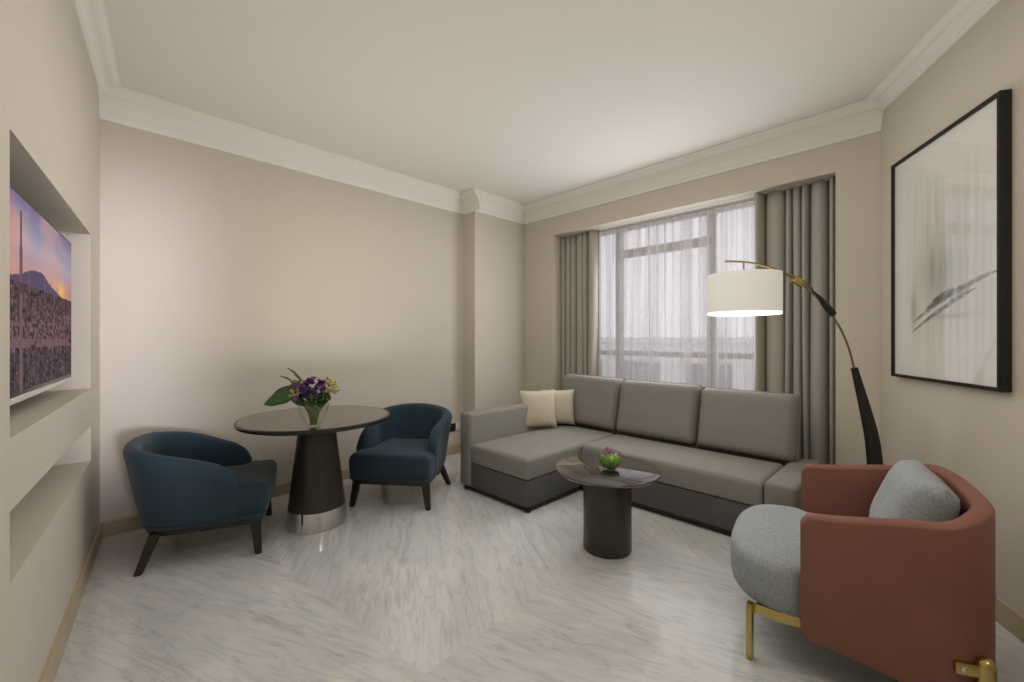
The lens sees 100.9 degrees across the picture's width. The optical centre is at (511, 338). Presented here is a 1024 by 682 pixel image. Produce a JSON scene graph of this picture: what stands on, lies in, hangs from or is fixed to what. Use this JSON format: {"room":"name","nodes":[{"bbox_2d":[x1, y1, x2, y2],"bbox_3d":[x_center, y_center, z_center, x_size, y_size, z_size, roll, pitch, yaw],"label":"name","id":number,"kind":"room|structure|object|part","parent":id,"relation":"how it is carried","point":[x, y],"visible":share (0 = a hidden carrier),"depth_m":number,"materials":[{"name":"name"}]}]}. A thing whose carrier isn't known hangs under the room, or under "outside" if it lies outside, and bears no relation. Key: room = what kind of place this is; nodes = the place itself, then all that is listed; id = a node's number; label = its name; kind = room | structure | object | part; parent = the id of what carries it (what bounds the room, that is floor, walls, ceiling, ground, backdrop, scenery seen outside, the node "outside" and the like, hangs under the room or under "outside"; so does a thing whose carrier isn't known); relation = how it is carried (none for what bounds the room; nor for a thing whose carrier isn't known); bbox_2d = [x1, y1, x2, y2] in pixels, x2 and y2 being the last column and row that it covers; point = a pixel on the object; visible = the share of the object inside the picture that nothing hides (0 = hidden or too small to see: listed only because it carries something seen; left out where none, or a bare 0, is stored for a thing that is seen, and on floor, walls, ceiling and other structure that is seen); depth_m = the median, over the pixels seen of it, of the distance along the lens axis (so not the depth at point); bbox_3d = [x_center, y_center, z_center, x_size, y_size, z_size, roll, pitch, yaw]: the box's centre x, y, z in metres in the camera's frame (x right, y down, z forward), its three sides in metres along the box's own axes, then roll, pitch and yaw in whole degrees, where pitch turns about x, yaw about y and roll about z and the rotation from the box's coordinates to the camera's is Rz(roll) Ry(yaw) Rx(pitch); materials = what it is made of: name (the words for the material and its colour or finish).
{"room":"living room","nodes":[
{"label":"living room","id":0,"kind":"room"},
{"bbox_2d":[0,0,99,681],"bbox_3d":[-0.913,-0.175,0.300,0.320,2.950,6.475,0,0,-39],"label":"wall","id":1,"kind":"structure","parent":0,"point":[50,115],"depth_m":1.66,"materials":[{"name":"paint"}]},
{"bbox_2d":[10,185,72,405],"bbox_3d":[-2.066,-0.149,1.782,0.145,0.747,1.240,0,0,-39],"label":"television","id":2,"kind":"object","parent":1,"relation":"attached to","point":[40,255],"visible":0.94,"depth_m":1.71,"materials":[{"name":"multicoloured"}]},
{"bbox_2d":[38,523,102,681],"bbox_3d":[-0.807,1.250,0.437,0.016,0.100,5.955,0,0,-39],"label":"baseboard","id":3,"kind":"structure","parent":1,"relation":"attached to","point":[50,669],"depth_m":1.88,"materials":[{"name":"wood"}]},
{"bbox_2d":[73,0,120,88],"bbox_3d":[-0.778,-1.625,0.473,0.107,0.050,5.975,0,0,-39],"label":"trim","id":4,"kind":"structure","parent":1,"relation":"attached to","point":[91,14],"depth_m":2.30,"materials":[{"name":"white paint"}]},
{"bbox_2d":[100,119,523,521],"bbox_3d":[-1.510,-0.175,3.914,0.351,2.950,5.400,0,0,45],"label":"wall","id":5,"kind":"structure","parent":0,"point":[222,273],"depth_m":3.47,"materials":[{"name":"paint"}]},
{"bbox_2d":[100,443,460,537],"bbox_3d":[-1.639,1.250,3.810,0.016,0.100,3.070,0,0,45],"label":"baseboard","id":6,"kind":"structure","parent":5,"relation":"attached to","point":[129,523],"depth_m":2.88,"materials":[{"name":"wood"}]},
{"bbox_2d":[98,86,463,214],"bbox_3d":[-1.678,-1.544,3.708,0.105,0.212,3.270,0,0,45],"label":"trim","id":7,"kind":"structure","parent":5,"relation":"attached to","point":[121,105],"depth_m":3.37,"materials":[{"name":"white paint"}]},
{"bbox_2d":[450,422,458,431],"bbox_3d":[-0.666,1.000,4.787,0.010,0.090,0.175,0,0,45],"label":"wall socket","id":8,"kind":"object","parent":5,"relation":"attached to","point":[454,426],"visible":0.69,"depth_m":4.80,"materials":[{"name":"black plastic"}]},
{"bbox_3d":[-0.685,1.000,4.768,0.009,0.090,0.120,0,0,45],"label":"plate","id":9,"kind":"part","parent":8,"relation":"part of","materials":[{"name":"black plastic"}]},
{"bbox_2d":[462,188,480,214],"bbox_3d":[-0.488,-1.544,4.756,0.306,0.212,0.105,0,0,45],"label":"trim","id":10,"kind":"structure","parent":5,"relation":"attached to","point":[471,197],"depth_m":4.72,"materials":[{"name":"white paint"}]},
{"bbox_2d":[476,190,524,224],"bbox_3d":[-0.094,-1.544,5.008,0.105,0.212,0.810,0,0,45],"label":"trim","id":11,"kind":"structure","parent":5,"relation":"attached to","point":[494,205],"depth_m":4.99,"materials":[{"name":"white paint"}]},
{"bbox_2d":[104,0,956,203],"bbox_3d":[0.601,-1.700,1.662,7.100,0.100,5.600,0,0,45],"label":"ceiling","id":12,"kind":"structure","parent":0,"point":[521,101],"depth_m":2.62,"materials":[{"name":"white paint"}]},
{"bbox_2d":[54,452,1023,681],"bbox_3d":[0.636,1.300,1.768,6.800,0.001,5.400,0,0,45],"label":"floor","id":13,"kind":"structure","parent":0,"point":[475,586],"depth_m":2.04,"materials":[{"name":"stone"}]},
{"bbox_2d":[123,431,276,576],"bbox_3d":[-1.963,0.946,2.712,0.756,0.708,0.726,0,0,-25],"label":"armchair","id":14,"kind":"object","parent":13,"relation":"on","point":[182,482],"visible":1,"depth_m":2.46,"materials":[{"name":"blue fabric"}]},
{"bbox_3d":[-2.038,1.202,2.375,0.070,0.195,0.142,0,0,10],"label":"leg","id":15,"kind":"part","parent":14,"relation":"part of","materials":[{"name":"brown wood"}]},
{"bbox_3d":[-2.032,0.824,2.681,0.603,0.464,0.726,0,0,-25],"label":"backrest","id":16,"kind":"part","parent":14,"relation":"part of","materials":[{"name":"blue fabric"}]},
{"bbox_3d":[-1.935,1.105,2.725,0.634,0.035,0.615,0,0,-25],"label":"rail","id":17,"kind":"part","parent":14,"relation":"part of","materials":[{"name":"brown wood"}]},
{"bbox_3d":[-1.892,0.961,2.745,0.600,0.186,0.652,0,0,-25],"label":"seat","id":18,"kind":"part","parent":14,"relation":"part of","materials":[{"name":"blue fabric"}]},
{"bbox_3d":[-1.561,1.202,2.582,0.064,0.195,0.074,0,0,-25],"label":"leg","id":19,"kind":"part","parent":14,"relation":"part of","materials":[{"name":"brown wood"}]},
{"bbox_3d":[-1.798,1.202,3.102,0.064,0.195,0.074,0,0,-25],"label":"leg","id":20,"kind":"part","parent":14,"relation":"part of","materials":[{"name":"brown wood"}]},
{"bbox_2d":[233,405,389,534],"bbox_3d":[-1.385,0.925,3.005,0.996,0.751,0.996,0,0,45],"label":"pedestal dining table","id":21,"kind":"object","parent":13,"relation":"on","point":[317,502],"visible":0.97,"depth_m":2.87,"materials":[{"name":"brown wood"}]},
{"bbox_3d":[-1.248,0.476,2.662,0.186,0.146,0.186,0,0,45],"label":"vase","id":22,"kind":"object","parent":21,"relation":"on","visible":0},
{"bbox_2d":[263,368,340,424],"bbox_3d":[-1.297,0.360,2.641,0.297,0.361,0.382,0,0,45],"label":"flower bouquet","id":23,"kind":"object","parent":22,"relation":"in","point":[297,392],"visible":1,"depth_m":2.63,"materials":[{"name":"purple plant"}]},
{"bbox_3d":[-1.290,0.456,2.639,0.061,0.164,0.081,0,0,45],"label":"stem","id":24,"kind":"part","parent":23,"relation":"part of","materials":[{"name":"green plant"}]},
{"bbox_3d":[-1.266,0.447,2.630,0.019,0.183,0.078,0,0,45],"label":"stem","id":25,"kind":"part","parent":23,"relation":"part of","materials":[{"name":"green plant"}]},
{"bbox_3d":[-1.247,0.457,2.629,0.027,0.163,0.064,0,0,45],"label":"stem","id":26,"kind":"part","parent":23,"relation":"part of","materials":[{"name":"green plant"}]},
{"bbox_3d":[-1.236,0.437,2.630,0.043,0.202,0.053,0,0,45],"label":"stem","id":27,"kind":"part","parent":23,"relation":"part of","materials":[{"name":"green plant"}]},
{"bbox_3d":[-1.221,0.447,2.635,0.013,0.183,0.070,0,0,-25],"label":"stem","id":28,"kind":"part","parent":23,"relation":"part of","materials":[{"name":"green plant"}]},
{"bbox_2d":[349,403,451,510],"bbox_3d":[-0.901,0.946,3.577,0.726,0.708,0.756,0,0,7],"label":"armchair","id":29,"kind":"object","parent":13,"relation":"on","point":[408,448],"visible":0.93,"depth_m":3.39,"materials":[{"name":"blue fabric"}]},
{"bbox_3d":[-1.221,1.202,3.301,0.074,0.195,0.064,0,0,7],"label":"leg","id":30,"kind":"part","parent":29,"relation":"part of","materials":[{"name":"brown wood"}]},
{"bbox_3d":[-0.910,0.961,3.500,0.652,0.186,0.600,0,0,7],"label":"seat","id":31,"kind":"part","parent":29,"relation":"part of","materials":[{"name":"blue fabric"}]},
{"bbox_3d":[-0.904,1.105,3.547,0.615,0.035,0.634,0,0,7],"label":"rail","id":32,"kind":"part","parent":29,"relation":"part of","materials":[{"name":"blue fabric"}]},
{"bbox_3d":[-0.892,0.824,3.653,0.726,0.464,0.603,0,0,7],"label":"backrest","id":33,"kind":"part","parent":29,"relation":"part of","materials":[{"name":"blue fabric"}]},
{"bbox_3d":[-0.653,1.202,3.235,0.074,0.195,0.064,0,0,7],"label":"leg","id":34,"kind":"part","parent":29,"relation":"part of","materials":[{"name":"brown wood"}]},
{"bbox_3d":[-0.603,1.202,3.752,0.142,0.195,0.070,0,0,-28],"label":"leg","id":35,"kind":"part","parent":29,"relation":"part of","materials":[{"name":"brown wood"}]},
{"bbox_2d":[555,454,661,558],"bbox_3d":[0.593,1.050,2.635,0.643,0.500,0.643,0,0,45],"label":"coffee table","id":36,"kind":"object","parent":13,"relation":"on","point":[607,495],"visible":0.96,"depth_m":2.51,"materials":[{"name":"brown metal"}]},
{"bbox_2d":[461,373,820,534],"bbox_3d":[0.912,0.838,3.394,2.360,0.924,1.522,0,0,45],"label":"sectional sofa","id":37,"kind":"object","parent":13,"relation":"on","point":[719,453],"visible":0.86,"depth_m":3.33,"materials":[{"name":"grey fabric"}]},
{"bbox_3d":[0.110,0.942,4.156,0.148,0.627,1.467,0,0,45],"label":"armrest","id":38,"kind":"part","parent":37,"relation":"part of","materials":[{"name":"fabric"}]},
{"bbox_2d":[518,389,556,427],"bbox_3d":[0.256,0.688,4.170,0.380,0.364,0.165,0,0,-16],"label":"throw pillow","id":39,"kind":"object","parent":37,"relation":"on","point":[541,404],"visible":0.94,"depth_m":4.12,"materials":[{"name":"beige fabric"}]},
{"bbox_3d":[0.314,0.963,3.793,0.660,0.175,1.233,0,0,45],"label":"chaise seat","id":40,"kind":"part","parent":37,"relation":"part of","materials":[{"name":"fabric"}]},
{"bbox_2d":[539,389,574,424],"bbox_3d":[0.462,0.694,4.325,0.360,0.352,0.144,0,0,-1],"label":"throw pillow","id":41,"kind":"object","parent":37,"relation":"on","point":[564,408],"visible":0.6,"depth_m":4.28,"materials":[{"name":"beige fabric"}]},
{"bbox_2d":[561,374,623,432],"bbox_3d":[0.804,0.643,4.372,0.725,0.528,0.221,1,-12,45],"label":"cushion","id":42,"kind":"object","parent":37,"relation":"on","point":[596,400],"depth_m":4.21,"materials":[{"name":"fabric"}]},
{"bbox_2d":[617,380,701,445],"bbox_3d":[1.316,0.648,3.829,0.745,0.518,0.221,0,-13,45],"label":"cushion","id":43,"kind":"object","parent":37,"relation":"on","point":[661,412],"depth_m":3.71,"materials":[{"name":"fabric"}]},
{"bbox_3d":[1.306,1.155,3.225,1.555,0.200,0.492,0,0,45],"label":"seat","id":44,"kind":"part","parent":37,"relation":"part of","materials":[{"name":"fabric"}]},
{"bbox_3d":[1.375,0.938,3.861,2.043,0.635,0.125,0,0,45],"label":"frame","id":45,"kind":"part","parent":37,"relation":"part of","materials":[{"name":"fabric"}]},
{"bbox_2d":[582,434,783,505],"bbox_3d":[1.268,0.963,3.307,1.369,0.175,0.570,0,0,45],"label":"seat cushion","id":46,"kind":"object","parent":37,"relation":"on","point":[737,480],"depth_m":3.01,"materials":[{"name":"fabric"}]},
{"bbox_2d":[698,388,800,462],"bbox_3d":[1.829,0.655,3.307,0.700,0.503,0.221,0,-13,45],"label":"cushion","id":47,"kind":"object","parent":37,"relation":"on","point":[762,426],"depth_m":3.20,"materials":[{"name":"fabric"}]},
{"bbox_3d":[1.899,0.963,2.838,0.178,0.175,0.800,0,0,45],"label":"armrest","id":48,"kind":"part","parent":37,"relation":"part of","materials":[{"name":"fabric"}]},
{"bbox_2d":[707,260,882,464],"bbox_3d":[1.780,0.411,2.542,1.146,1.778,0.402,0,0,5],"label":"arc floor lamp","id":49,"kind":"object","parent":13,"relation":"on","point":[748,292],"visible":0.84,"depth_m":2.48,"materials":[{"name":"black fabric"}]},
{"bbox_2d":[707,310,782,315],"bbox_3d":[1.409,-0.160,2.574,0.400,0.024,0.400,0,0,45],"label":"diffuser","id":50,"kind":"object","parent":49,"relation":"attached to","point":[709,312],"depth_m":2.52,"materials":[{"name":"beige plastic"}]},
{"bbox_3d":[1.409,-0.277,2.574,0.402,0.232,0.402,0,0,45],"label":"lamp shade","id":51,"kind":"part","parent":49,"relation":"part of","materials":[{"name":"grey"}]},
{"bbox_3d":[1.693,-0.138,2.574,0.568,0.680,0.568,0,0,45],"label":"rod","id":52,"kind":"part","parent":49,"relation":"part of","materials":[{"name":"gold metal"}]},
{"bbox_2d":[730,464,997,681],"bbox_3d":[1.435,0.934,1.852,0.835,0.732,0.852,0,0,35],"label":"lounge armchair","id":53,"kind":"object","parent":13,"relation":"on","point":[904,600],"visible":0.93,"depth_m":1.48,"materials":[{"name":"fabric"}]},
{"bbox_3d":[0.970,1.187,1.725,0.022,0.226,0.034,0,0,43],"label":"leg","id":54,"kind":"part","parent":53,"relation":"part of","materials":[{"name":"gold metal"}]},
{"bbox_3d":[1.419,0.980,1.862,0.797,0.205,0.770,0,0,35],"label":"seat","id":55,"kind":"part","parent":53,"relation":"part of","materials":[{"name":"grey fabric"}]},
{"bbox_3d":[1.464,1.098,1.831,0.671,0.040,0.734,0,0,35],"label":"brass rail","id":56,"kind":"part","parent":53,"relation":"part of","materials":[{"name":"gold metal"}]},
{"bbox_2d":[869,459,959,521],"bbox_3d":[1.619,0.701,1.724,0.240,0.338,0.480,0,0,34],"label":"lumbar pillow","id":57,"kind":"object","parent":53,"relation":"on","point":[910,490],"visible":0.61,"depth_m":1.60,"materials":[{"name":"grey fabric"}]},
{"bbox_3d":[1.492,1.152,1.332,0.048,0.296,0.048,0,0,35],"label":"leg","id":58,"kind":"part","parent":53,"relation":"part of","materials":[{"name":"gold metal"}]},
{"bbox_2d":[524,132,879,464],"bbox_3d":[1.722,-0.175,4.147,4.090,2.950,0.540,0,0,45],"label":"wall","id":59,"kind":"structure","parent":0,"point":[854,163],"depth_m":3.21,"materials":[{"name":"paint"}]},
{"bbox_2d":[562,230,598,377],"bbox_3d":[0.784,0.019,4.917,0.516,2.532,0.136,0,0,45],"label":"drape","id":60,"kind":"object","parent":59,"relation":"hanging from","point":[580,252],"visible":0.64,"depth_m":4.90,"materials":[{"name":"beige fabric"}]},
{"bbox_2d":[599,201,754,390],"bbox_3d":[1.596,0.011,4.297,2.229,2.537,0.083,0,0,45],"label":"sheer curtain","id":61,"kind":"object","parent":59,"relation":"hanging from","point":[653,291],"visible":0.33,"depth_m":4.24,"materials":[{"name":"white fabric"}]},
{"bbox_2d":[563,179,828,236],"bbox_3d":[1.589,-1.236,4.210,2.653,0.022,0.180,0,0,45],"label":"trim","id":62,"kind":"structure","parent":59,"relation":"attached to","point":[826,179],"depth_m":4.08,"materials":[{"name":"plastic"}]},
{"bbox_2d":[524,99,883,224],"bbox_3d":[1.352,-1.544,4.061,3.490,0.212,0.105,0,0,45],"label":"trim","id":63,"kind":"structure","parent":59,"relation":"attached to","point":[861,118],"depth_m":3.59,"materials":[{"name":"white paint"}]},
{"bbox_2d":[754,176,835,464],"bbox_3d":[2.273,0.019,3.419,0.574,2.532,0.159,0,0,45],"label":"drape","id":64,"kind":"object","parent":59,"relation":"hanging from","point":[795,228],"visible":0.67,"depth_m":3.35,"materials":[{"name":"beige fabric"}]},
{"bbox_2d":[880,0,1023,614],"bbox_3d":[1.876,-0.175,0.502,0.150,2.950,5.648,0,0,17],"label":"wall","id":65,"kind":"structure","parent":0,"point":[977,435],"depth_m":2.12,"materials":[{"name":"paint"}]},
{"bbox_2d":[866,0,999,110],"bbox_3d":[1.760,-1.603,0.564,0.107,0.093,5.098,0,0,17],"label":"trim","id":66,"kind":"structure","parent":65,"relation":"attached to","point":[963,15],"depth_m":2.33,"materials":[{"name":"white paint"}]},
{"bbox_2d":[891,89,1011,391],"bbox_3d":[2.332,-0.438,2.304,0.043,1.352,0.872,0,0,17],"label":"framed picture","id":67,"kind":"object","parent":65,"relation":"attached to","point":[951,196],"visible":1,"depth_m":2.17,"materials":[{"name":"black"}]},
{"bbox_2d":[996,595,1023,642],"bbox_3d":[1.796,1.245,0.526,0.016,0.110,5.048,0,0,17],"label":"baseboard","id":68,"kind":"structure","parent":65,"relation":"attached to","point":[1011,619],"depth_m":1.87,"materials":[{"name":"wood"}]},
{"bbox_3d":[0.601,0.740,2.588,0.144,0.120,0.144,0,0,45],"label":"vase","id":69,"kind":"object","parent":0,"visible":0},
{"bbox_2d":[599,454,620,468],"bbox_3d":[0.601,0.748,2.588,0.130,0.082,0.130,0,0,45],"label":"moss","id":70,"kind":"object","parent":69,"relation":"in","point":[607,461],"visible":0.94,"depth_m":2.54,"materials":[{"name":"green plant"}]},
{"bbox_2d":[602,447,620,455],"bbox_3d":[0.606,0.688,2.587,0.112,0.054,0.037,0,0,15],"label":"sprig","id":71,"kind":"object","parent":70,"relation":"on","point":[609,451],"visible":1,"depth_m":2.59,"materials":[{"name":"pink plant"}]}
]}

